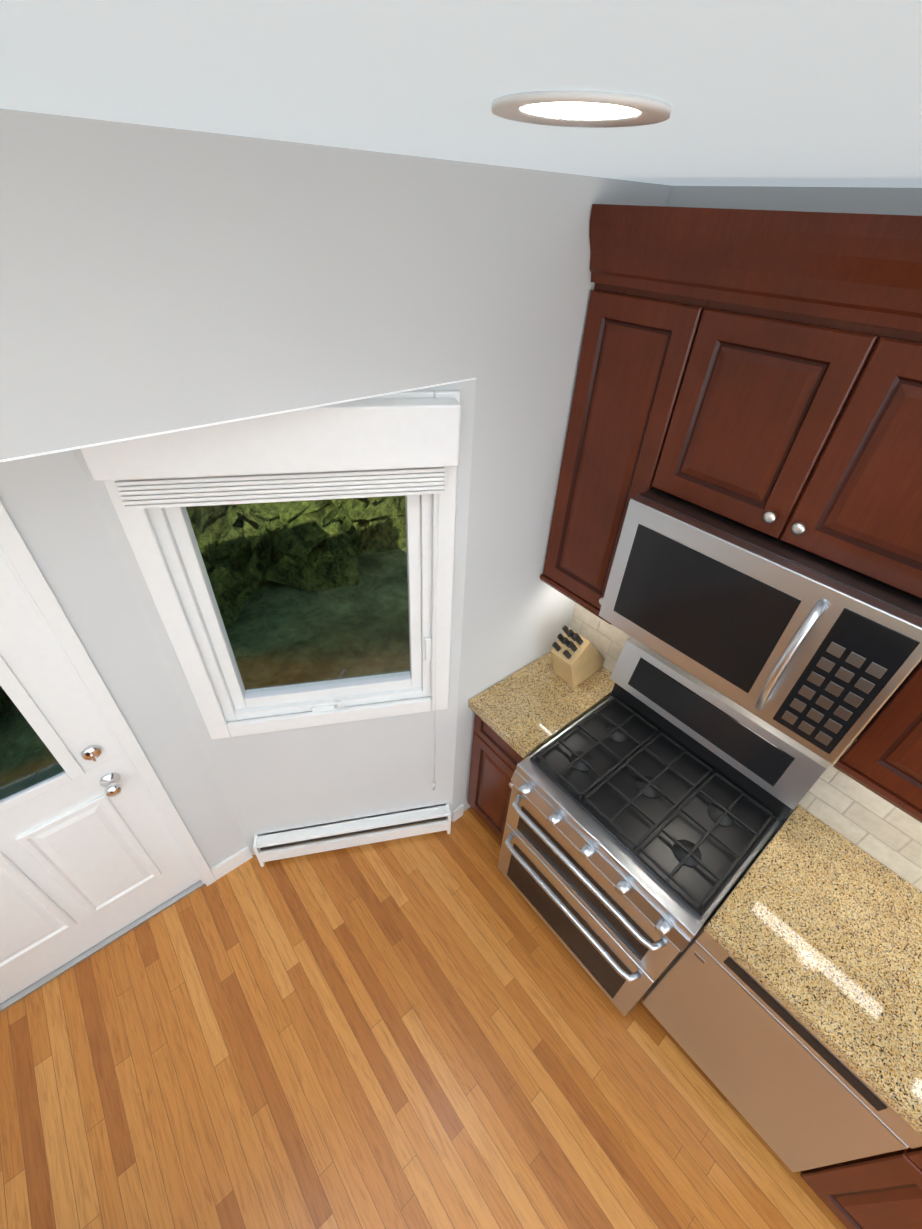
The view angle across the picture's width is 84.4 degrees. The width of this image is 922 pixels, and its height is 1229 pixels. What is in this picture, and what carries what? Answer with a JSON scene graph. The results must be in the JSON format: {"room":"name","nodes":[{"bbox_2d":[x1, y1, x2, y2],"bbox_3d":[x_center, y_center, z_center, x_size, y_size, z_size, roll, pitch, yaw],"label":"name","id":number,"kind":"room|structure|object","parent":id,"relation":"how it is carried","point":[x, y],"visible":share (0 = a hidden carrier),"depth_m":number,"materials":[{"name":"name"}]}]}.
{"room":"kitchen","nodes":[
{"label":"kitchen","id":0,"kind":"room"},
{"bbox_2d":[0,450,247,867],"bbox_3d":[-1.554,0.544,1.541,1.470,2.210,0.150,-26,47,-31],"label":"wall","id":1,"kind":"structure","parent":0,"point":[50,505],"depth_m":1.53,"materials":[{"name":"paint"}]},
{"bbox_2d":[0,552,199,1003],"bbox_3d":[-1.499,0.577,1.520,0.822,2.164,0.113,-26,47,-31],"label":"back door","id":2,"kind":"structure","parent":1,"relation":"in","point":[92,853],"depth_m":1.82,"materials":[{"name":"white wood"}]},
{"bbox_2d":[0,500,215,1012],"bbox_3d":[-1.532,0.542,1.549,0.929,2.210,0.166,-26,47,-31],"label":"door frame","id":3,"kind":"structure","parent":1,"relation":"attached to","point":[23,566],"depth_m":1.64,"materials":[{"name":"white wood"}]},
{"bbox_2d":[0,378,475,461],"bbox_3d":[-1.328,-0.153,0.660,3.158,0.004,0.470,-26,47,-31],"label":"ceiling","id":4,"kind":"structure","parent":0,"point":[101,443],"depth_m":0.98,"materials":[{"name":"paint"}]},
{"bbox_2d":[73,379,475,854],"bbox_3d":[-0.515,0.241,1.989,1.009,2.210,0.150,-5,39,-11],"label":"wall","id":5,"kind":"structure","parent":0,"point":[286,779],"depth_m":2.17,"materials":[{"name":"paint"}]},
{"bbox_2d":[80,390,460,789],"bbox_3d":[-0.493,0.140,1.820,0.920,1.780,0.190,-6,39,-11],"label":"window","id":6,"kind":"structure","parent":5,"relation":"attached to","point":[406,444],"depth_m":1.41,"materials":[{"name":"white plastic"}]},
{"bbox_2d":[0,108,671,820],"bbox_3d":[-2.373,0.968,0.619,7.040,2.630,0.620,-26,47,-31],"label":"wall","id":7,"kind":"structure","parent":0,"point":[154,280],"depth_m":0.97,"materials":[{"name":"paint"}]},
{"bbox_2d":[210,804,463,879],"bbox_3d":[-0.434,3.535,-0.435,7.040,0.100,6.600,-26,47,-31],"label":"baseboard","id":8,"kind":"structure","parent":7,"relation":"attached to","point":[231,863],"depth_m":2.45,"materials":[{"name":"white wood"}]},
{"bbox_2d":[540,204,719,619],"bbox_3d":[0.563,-0.574,1.640,0.283,1.148,0.346,-26,47,-31],"label":"upper cabinet","id":9,"kind":"object","parent":7,"relation":"attached to","point":[647,262],"depth_m":1.44,"materials":[{"name":"brown wood"}]},
{"bbox_2d":[0,807,846,1228],"bbox_3d":[-0.438,3.613,-0.373,7.340,0.100,6.900,-26,47,-31],"label":"floor","id":10,"kind":"structure","parent":0,"point":[430,1031],"depth_m":1.90,"materials":[{"name":"brown wood"}]},
{"bbox_2d":[253,802,450,866],"bbox_3d":[-0.520,1.096,2.538,0.943,0.190,0.070,-5,39,-11],"label":"baseboard heater","id":11,"kind":"object","parent":10,"relation":"on","point":[304,840],"visible":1,"depth_m":2.50,"materials":[{"name":"white metal"}]},
{"bbox_2d":[467,699,605,840],"bbox_3d":[0.376,0.703,2.536,0.609,0.880,0.341,-26,47,-31],"label":"base cabinet","id":12,"kind":"object","parent":10,"relation":"on","point":[493,765],"depth_m":2.33,"materials":[{"name":"brown wood"}]},
{"bbox_2d":[468,651,614,758],"bbox_3d":[0.384,0.350,2.241,0.629,0.040,0.344,-26,47,-31],"label":"countertop","id":13,"kind":"structure","parent":12,"relation":"on","point":[526,709],"depth_m":2.17,"materials":[{"name":"beige stone"}]},
{"bbox_2d":[551,625,604,687],"bbox_3d":[0.509,0.152,2.211,0.292,0.315,0.115,-26,47,-31],"label":"knife block","id":14,"kind":"object","parent":13,"relation":"on","point":[577,658],"visible":1,"depth_m":2.16,"materials":[{"name":"brown wood"}]},
{"bbox_2d":[498,637,830,1015],"bbox_3d":[0.677,0.870,2.062,0.745,1.237,0.755,-26,47,-31],"label":"range","id":15,"kind":"object","parent":10,"relation":"on","point":[655,798],"visible":1,"depth_m":1.84,"materials":[{"name":"silver metal"}]},
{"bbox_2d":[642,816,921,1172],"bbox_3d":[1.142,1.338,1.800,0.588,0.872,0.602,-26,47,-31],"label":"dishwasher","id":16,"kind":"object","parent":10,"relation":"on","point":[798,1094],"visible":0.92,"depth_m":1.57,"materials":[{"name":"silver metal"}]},
{"bbox_2d":[800,991,921,1228],"bbox_3d":[1.587,1.755,1.481,0.609,0.655,0.748,-26,47,-31],"label":"base cabinet","id":17,"kind":"object","parent":10,"relation":"on","point":[881,1191],"depth_m":1.34,"materials":[{"name":"brown wood"}]},
{"bbox_2d":[0,0,921,187],"bbox_3d":[-0.175,1.601,-2.214,7.340,0.100,6.430,-26,47,-31],"label":"ceiling","id":18,"kind":"structure","parent":0,"point":[802,93],"depth_m":0.37,"materials":[{"name":"paint"}]},
{"bbox_2d":[491,90,671,127],"bbox_3d":[0.105,-0.445,0.450,0.156,0.006,0.156,-26,47,-31],"label":"recessed light","id":19,"kind":"object","parent":18,"relation":"in","point":[583,108],"visible":1,"depth_m":0.44,"materials":[{"name":"white plastic"}]},
{"bbox_2d":[668,186,921,842],"bbox_3d":[2.543,1.331,0.493,0.150,2.630,6.430,-26,47,-31],"label":"wall","id":20,"kind":"structure","parent":0,"point":[883,200],"depth_m":1.23,"materials":[{"name":"paint"}]},
{"bbox_2d":[569,602,921,891],"bbox_3d":[1.448,0.547,1.409,0.012,0.781,2.876,-26,47,-31],"label":"tile backsplash","id":21,"kind":"structure","parent":20,"relation":"attached to","point":[884,832],"depth_m":1.69,"materials":[{"name":"tile"}]},
{"bbox_2d":[604,208,921,623],"bbox_3d":[0.793,-0.392,1.427,0.283,1.148,0.380,-26,47,-31],"label":"upper cabinet","id":22,"kind":"object","parent":20,"relation":"attached to","point":[759,370],"depth_m":1.15,"materials":[{"name":"brown wood"}]},
{"bbox_2d":[599,488,921,763],"bbox_3d":[0.839,-0.033,1.460,0.446,0.442,0.752,-26,47,-31],"label":"microwave","id":23,"kind":"object","parent":22,"relation":"attached to","point":[818,655],"visible":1,"depth_m":1.30,"materials":[{"name":"silver metal"}]},
{"bbox_2d":[772,220,921,598],"bbox_3d":[1.034,-0.200,1.204,0.283,1.148,0.380,-26,47,-31],"label":"upper cabinet","id":24,"kind":"object","parent":20,"relation":"attached to","point":[856,503],"depth_m":1.08,"materials":[{"name":"brown wood"}]},
{"bbox_2d":[833,660,921,822],"bbox_3d":[1.357,0.055,0.906,0.283,1.148,0.636,-26,47,-31],"label":"upper cabinet","id":25,"kind":"object","parent":20,"relation":"attached to","point":[886,757],"depth_m":1.27,"materials":[{"name":"brown wood"}]},
{"label":"outside","id":26,"kind":"structure","parent":0,"visible":0},
{"bbox_2d":[0,548,409,798],"bbox_3d":[-29.769,-10.598,17.933,100.000,0.200,65.600,-26,47,-31],"label":"ground","id":27,"kind":"structure","parent":26,"point":[396,560],"depth_m":6.06,"materials":[{"name":"green plant"}]},
{"bbox_2d":[0,495,406,710],"bbox_3d":[-14.297,-4.634,1.046,36.990,13.104,14.428,-26,47,-31],"label":"trees","id":28,"kind":"object","parent":27,"relation":"on","point":[268,569],"depth_m":6.35,"materials":[{"name":"green plant"}]}
]}

